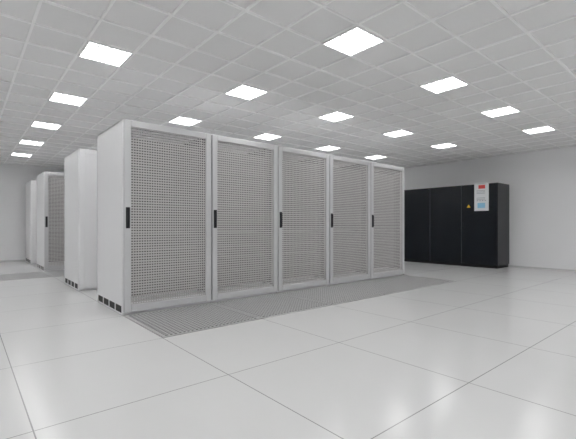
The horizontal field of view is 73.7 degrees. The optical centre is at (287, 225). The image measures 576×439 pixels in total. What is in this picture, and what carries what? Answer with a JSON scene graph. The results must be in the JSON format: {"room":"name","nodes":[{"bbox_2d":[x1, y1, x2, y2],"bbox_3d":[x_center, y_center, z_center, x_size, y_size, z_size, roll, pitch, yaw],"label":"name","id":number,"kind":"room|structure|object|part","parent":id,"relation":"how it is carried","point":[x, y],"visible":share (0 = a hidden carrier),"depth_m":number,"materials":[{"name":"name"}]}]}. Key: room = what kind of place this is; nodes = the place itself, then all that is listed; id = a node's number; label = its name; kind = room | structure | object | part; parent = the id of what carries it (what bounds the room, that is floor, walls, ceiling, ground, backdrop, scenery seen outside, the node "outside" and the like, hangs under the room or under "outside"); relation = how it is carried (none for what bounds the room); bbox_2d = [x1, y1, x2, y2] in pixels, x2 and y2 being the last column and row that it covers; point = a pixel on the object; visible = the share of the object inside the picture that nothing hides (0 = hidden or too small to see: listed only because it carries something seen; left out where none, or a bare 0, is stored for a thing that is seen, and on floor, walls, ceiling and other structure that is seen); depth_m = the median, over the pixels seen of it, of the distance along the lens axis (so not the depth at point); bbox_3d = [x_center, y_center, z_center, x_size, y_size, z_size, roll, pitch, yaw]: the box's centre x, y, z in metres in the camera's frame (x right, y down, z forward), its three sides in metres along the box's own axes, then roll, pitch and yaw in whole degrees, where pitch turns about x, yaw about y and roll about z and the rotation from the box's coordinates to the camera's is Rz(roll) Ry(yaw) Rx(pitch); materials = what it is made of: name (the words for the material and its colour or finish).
{"room":"server room","nodes":[
{"label":"server room","id":0,"kind":"room"},
{"bbox_2d":[0,163,63,260],"bbox_3d":[-5.752,-0.345,11.119,13.310,2.709,0.100,0,0,-40],"label":"wall","id":1,"kind":"structure","parent":0,"point":[13,177],"depth_m":9.93,"materials":[{"name":"paint"}]},
{"bbox_2d":[0,261,575,438],"bbox_3d":[-0.820,0.959,5.303,13.110,0.100,15.150,0,0,-40],"label":"floor","id":2,"kind":"structure","parent":0,"point":[486,353],"depth_m":2.48,"materials":[{"name":"tile"}]},
{"bbox_2d":[0,272,52,280],"bbox_3d":[-4.904,0.906,6.927,0.990,0.005,0.990,0,0,-40],"label":"floor vent","id":3,"kind":"object","parent":2,"relation":"in","point":[29,275],"visible":1,"depth_m":7.02,"materials":[{"name":"metal"}]},
{"bbox_2d":[25,180,36,263],"bbox_3d":[-6.056,-0.091,9.828,0.996,2.000,1.004,0,0,-40],"label":"rack","id":4,"kind":"object","parent":2,"relation":"on","point":[31,186],"visible":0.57,"depth_m":9.19,"materials":[{"name":"white metal"}]},
{"bbox_3d":[-5.743,-0.100,9.459,0.984,1.958,0.038,0,0,-40],"label":"door frame","id":5,"kind":"part","parent":4,"relation":"part of","materials":[{"name":"white paint"}]},
{"bbox_3d":[-5.739,-0.105,9.455,0.848,1.818,0.014,0,0,-40],"label":"solid door panel","id":6,"kind":"part","parent":4,"relation":"part of","materials":[{"name":"white paint"}]},
{"bbox_2d":[37,171,63,270],"bbox_3d":[-4.780,-0.091,8.323,0.996,2.000,1.029,0,0,-40],"label":"rack","id":7,"kind":"object","parent":2,"relation":"on","point":[50,185],"visible":0.44,"depth_m":7.79,"materials":[{"name":"white metal"}]},
{"bbox_3d":[-4.804,-0.084,7.644,0.040,0.215,0.025,0,0,-40],"label":"door handle","id":8,"kind":"part","parent":7,"relation":"part of","materials":[{"name":"black plastic"}]},
{"bbox_3d":[-4.473,-0.105,7.962,0.857,1.834,0.004,0,0,-40],"label":"door","id":9,"kind":"part","parent":7,"relation":"part of","materials":[{"name":"metal"}]},
{"bbox_2d":[44,270,63,276],"bbox_3d":[-4.142,0.906,7.574,0.990,0.005,0.990,0,0,-40],"label":"floor vent","id":10,"kind":"object","parent":2,"relation":"in","point":[61,272],"visible":0.34,"depth_m":7.33,"materials":[{"name":"metal"}]},
{"bbox_2d":[64,148,96,290],"bbox_3d":[-2.861,-0.091,6.060,0.996,2.000,1.004,0,0,-40],"label":"rack","id":11,"kind":"object","parent":2,"relation":"on","point":[80,166],"visible":0.45,"depth_m":5.47,"materials":[{"name":"white metal"}]},
{"bbox_3d":[-2.548,-0.100,5.692,0.984,1.958,0.038,0,0,-40],"label":"door frame","id":12,"kind":"part","parent":11,"relation":"part of","materials":[{"name":"white paint"}]},
{"bbox_3d":[-2.544,-0.105,5.687,0.848,1.818,0.014,0,0,-40],"label":"solid door panel","id":13,"kind":"part","parent":11,"relation":"part of","materials":[{"name":"white paint"}]},
{"bbox_2d":[97,119,210,314],"bbox_3d":[-1.591,-0.091,4.563,0.996,2.000,1.029,0,0,-40],"label":"rack","id":14,"kind":"object","parent":2,"relation":"on","point":[154,181],"visible":1,"depth_m":4.21,"materials":[{"name":"white metal"}]},
{"bbox_3d":[-1.616,-0.084,3.884,0.040,0.215,0.025,0,0,-40],"label":"door handle","id":15,"kind":"part","parent":14,"relation":"part of","materials":[{"name":"black plastic"}]},
{"bbox_3d":[-1.285,-0.105,4.202,0.857,1.834,0.004,0,0,-40],"label":"door","id":16,"kind":"part","parent":14,"relation":"part of","materials":[{"name":"metal"}]},
{"bbox_2d":[125,303,261,337],"bbox_3d":[-0.956,0.906,3.818,0.990,0.005,0.990,0,0,-40],"label":"floor vent","id":17,"kind":"object","parent":2,"relation":"in","point":[182,320],"visible":1,"depth_m":3.75,"materials":[{"name":"metal"}]},
{"bbox_2d":[210,134,277,302],"bbox_3d":[-0.829,-0.091,5.210,0.996,2.000,1.029,0,0,-40],"label":"rack","id":18,"kind":"object","parent":2,"relation":"on","point":[244,173],"visible":0.69,"depth_m":4.85,"materials":[{"name":"white metal"}]},
{"bbox_3d":[-0.853,-0.084,4.531,0.040,0.215,0.025,0,0,-40],"label":"door handle","id":19,"kind":"part","parent":18,"relation":"part of","materials":[{"name":"black plastic"}]},
{"bbox_2d":[214,293,330,318],"bbox_3d":[-0.194,0.906,4.464,0.990,0.005,0.990,0,0,-40],"label":"floor vent","id":20,"kind":"object","parent":2,"relation":"in","point":[264,306],"visible":1,"depth_m":4.40,"materials":[{"name":"metal"}]},
{"bbox_2d":[276,146,328,292],"bbox_3d":[-0.066,-0.091,5.857,0.996,2.000,1.029,0,0,-40],"label":"rack","id":21,"kind":"object","parent":2,"relation":"on","point":[303,175],"visible":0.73,"depth_m":5.51,"materials":[{"name":"white metal"}]},
{"bbox_3d":[-0.090,-0.084,5.178,0.040,0.215,0.025,0,0,-40],"label":"door handle","id":22,"kind":"part","parent":21,"relation":"part of","materials":[{"name":"black plastic"}]},
{"bbox_2d":[279,286,382,304],"bbox_3d":[0.569,0.906,5.111,0.990,0.005,0.990,0,0,-40],"label":"floor vent","id":23,"kind":"object","parent":2,"relation":"in","point":[332,295],"visible":1,"depth_m":5.07,"materials":[{"name":"metal"}]},
{"bbox_2d":[328,154,370,285],"bbox_3d":[0.697,-0.091,6.504,0.996,2.000,1.029,0,0,-40],"label":"rack","id":24,"kind":"object","parent":2,"relation":"on","point":[349,178],"visible":0.62,"depth_m":6.14,"materials":[{"name":"white metal"}]},
{"bbox_3d":[0.672,-0.084,5.825,0.040,0.215,0.025,0,0,-40],"label":"door handle","id":25,"kind":"part","parent":24,"relation":"part of","materials":[{"name":"black plastic"}]},
{"bbox_2d":[331,280,422,294],"bbox_3d":[1.332,0.906,5.758,0.990,0.005,0.990,0,0,-40],"label":"floor vent","id":26,"kind":"object","parent":2,"relation":"in","point":[373,286],"visible":0.99,"depth_m":5.74,"materials":[{"name":"metal"}]},
{"bbox_2d":[369,162,403,279],"bbox_3d":[1.460,-0.091,7.151,0.996,2.000,1.029,0,0,-40],"label":"rack","id":27,"kind":"object","parent":2,"relation":"on","point":[387,181],"visible":0.52,"depth_m":6.82,"materials":[{"name":"white metal"}]},
{"bbox_2d":[373,275,454,286],"bbox_3d":[2.095,0.906,6.405,0.990,0.005,0.990,0,0,-40],"label":"floor vent","id":28,"kind":"object","parent":2,"relation":"in","point":[402,279],"visible":1,"depth_m":6.37,"materials":[{"name":"metal"}]},
{"bbox_2d":[404,183,508,268],"bbox_3d":[3.921,-0.011,9.200,0.678,1.840,2.300,0,0,-40],"label":"cooling unit","id":29,"kind":"object","parent":2,"relation":"on","point":[463,225],"visible":0.92,"depth_m":8.75,"materials":[{"name":"black paint"}]},
{"bbox_3d":[3.190,-0.039,9.585,0.024,1.756,0.751,0,0,-40],"label":"door","id":30,"kind":"part","parent":29,"relation":"part of","materials":[{"name":"black paint"}]},
{"bbox_3d":[3.686,-0.039,9.000,0.024,1.756,0.751,0,0,-40],"label":"door","id":31,"kind":"part","parent":29,"relation":"part of","materials":[{"name":"black paint"}]},
{"bbox_3d":[3.935,-0.039,8.709,0.020,1.756,0.014,0,0,-40],"label":"seam trim","id":32,"kind":"part","parent":29,"relation":"part of","materials":[{"name":"black metal"}]},
{"bbox_3d":[4.182,-0.039,8.415,0.024,1.756,0.751,0,0,-40],"label":"door","id":33,"kind":"part","parent":29,"relation":"part of","materials":[{"name":"black paint"}]},
{"bbox_3d":[4.206,-0.631,8.353,0.018,0.600,0.300,0,0,-40],"label":"display panel","id":34,"kind":"part","parent":29,"relation":"part of","materials":[{"name":"white paper"}]},
{"bbox_2d":[0,0,575,167],"bbox_3d":[-0.820,-1.650,5.303,13.110,0.100,15.150,0,0,-40],"label":"ceiling","id":35,"kind":"structure","parent":0,"point":[322,24],"depth_m":3.95,"materials":[{"name":"tile"}]},
{"bbox_2d":[11,153,32,156],"bbox_3d":[-5.943,-1.591,8.570,0.388,0.018,0.407,0,0,-40],"label":"ceiling light","id":36,"kind":"object","parent":35,"relation":"in","point":[13,154],"depth_m":8.56,"materials":[{"name":"white plastic"}]},
{"bbox_2d":[19,139,44,145],"bbox_3d":[-4.880,-1.591,7.317,0.388,0.018,0.407,0,0,-40],"label":"ceiling light","id":37,"kind":"object","parent":35,"relation":"in","point":[21,141],"depth_m":7.33,"materials":[{"name":"white plastic"}]},
{"bbox_2d":[30,121,62,129],"bbox_3d":[-3.817,-1.591,6.064,0.388,0.018,0.407,0,0,-40],"label":"ceiling light","id":38,"kind":"object","parent":35,"relation":"in","point":[38,124],"depth_m":6.08,"materials":[{"name":"white plastic"}]},
{"bbox_2d":[48,92,88,106],"bbox_3d":[-2.755,-1.591,4.811,0.388,0.018,0.407,0,0,-40],"label":"ceiling light","id":39,"kind":"object","parent":35,"relation":"in","point":[58,97],"depth_m":4.82,"materials":[{"name":"white plastic"}]},
{"bbox_2d":[77,40,133,66],"bbox_3d":[-1.692,-1.591,3.558,0.388,0.018,0.407,0,0,-40],"label":"ceiling light","id":40,"kind":"object","parent":35,"relation":"in","point":[94,51],"depth_m":3.56,"materials":[{"name":"white plastic"}]},
{"bbox_2d":[168,116,201,125],"bbox_3d":[-1.560,-1.591,5.824,0.388,0.018,0.407,0,0,-40],"label":"ceiling light","id":41,"kind":"object","parent":35,"relation":"in","point":[180,120],"depth_m":5.84,"materials":[{"name":"white plastic"}]},
{"bbox_2d":[224,84,268,100],"bbox_3d":[-0.498,-1.591,4.571,0.388,0.018,0.407,0,0,-40],"label":"ceiling light","id":42,"kind":"object","parent":35,"relation":"in","point":[246,92],"depth_m":4.58,"materials":[{"name":"white plastic"}]},
{"bbox_2d":[252,133,282,140],"bbox_3d":[-0.366,-1.591,6.837,0.388,0.018,0.407,0,0,-40],"label":"ceiling light","id":43,"kind":"object","parent":35,"relation":"in","point":[265,136],"depth_m":6.84,"materials":[{"name":"white plastic"}]},
{"bbox_2d":[0,0,575,167],"bbox_3d":[-0.820,-1.594,5.303,13.110,0.012,15.150,0,0,-40],"label":"grid","id":44,"kind":"object","parent":35,"relation":"attached to","point":[320,5],"visible":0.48,"depth_m":4.31,"materials":[{"name":"white metal"}]},
{"bbox_2d":[315,146,340,150],"bbox_3d":[0.828,-1.591,7.850,0.388,0.018,0.407,0,0,-40],"label":"ceiling light","id":45,"kind":"object","parent":35,"relation":"in","point":[326,148],"depth_m":7.87,"materials":[{"name":"white plastic"}]},
{"bbox_2d":[317,111,354,121],"bbox_3d":[0.697,-1.591,5.584,0.388,0.018,0.407,0,0,-40],"label":"ceiling light","id":46,"kind":"object","parent":35,"relation":"in","point":[336,116],"depth_m":5.59,"materials":[{"name":"white plastic"}]},
{"bbox_2d":[322,26,385,56],"bbox_3d":[0.565,-1.591,3.318,0.388,0.018,0.407,0,0,-40],"label":"ceiling light","id":47,"kind":"object","parent":35,"relation":"in","point":[355,40],"depth_m":3.32,"materials":[{"name":"white plastic"}]},
{"bbox_2d":[364,155,385,158],"bbox_3d":[2.023,-1.591,8.863,0.388,0.018,0.407,0,0,-40],"label":"ceiling light","id":48,"kind":"object","parent":35,"relation":"in","point":[376,156],"depth_m":8.90,"materials":[{"name":"white plastic"}]},
{"bbox_2d":[382,130,413,137],"bbox_3d":[1.891,-1.591,6.597,0.388,0.018,0.407,0,0,-40],"label":"ceiling light","id":49,"kind":"object","parent":35,"relation":"in","point":[398,133],"depth_m":6.61,"materials":[{"name":"white plastic"}]},
{"bbox_2d":[429,143,457,148],"bbox_3d":[3.085,-1.591,7.610,0.388,0.018,0.407,0,0,-40],"label":"ceiling light","id":50,"kind":"object","parent":35,"relation":"in","point":[446,145],"depth_m":7.60,"materials":[{"name":"white plastic"}]},
{"bbox_2d":[419,76,469,93],"bbox_3d":[1.759,-1.591,4.331,0.388,0.018,0.407,0,0,-40],"label":"ceiling light","id":51,"kind":"object","parent":35,"relation":"in","point":[452,82],"depth_m":4.33,"materials":[{"name":"white plastic"}]},
{"bbox_2d":[480,106,520,117],"bbox_3d":[2.954,-1.591,5.344,0.388,0.018,0.407,0,0,-40],"label":"ceiling light","id":52,"kind":"object","parent":35,"relation":"in","point":[507,110],"depth_m":5.35,"materials":[{"name":"white plastic"}]},
{"bbox_2d":[521,126,555,133],"bbox_3d":[4.148,-1.591,6.357,0.388,0.018,0.407,0,0,-40],"label":"ceiling light","id":53,"kind":"object","parent":35,"relation":"in","point":[546,128],"depth_m":6.37,"materials":[{"name":"white plastic"}]},
{"bbox_2d":[404,146,575,269],"bbox_3d":[4.218,-0.345,9.575,0.100,2.709,15.150,0,0,-40],"label":"wall","id":54,"kind":"structure","parent":0,"point":[542,184],"depth_m":8.27,"materials":[{"name":"paint"}]},
{"bbox_2d":[508,265,575,270],"bbox_3d":[4.175,0.894,9.539,0.012,0.030,15.150,0,0,-40],"label":"baseboard","id":55,"kind":"structure","parent":54,"relation":"attached to","point":[508,265],"depth_m":8.14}
]}

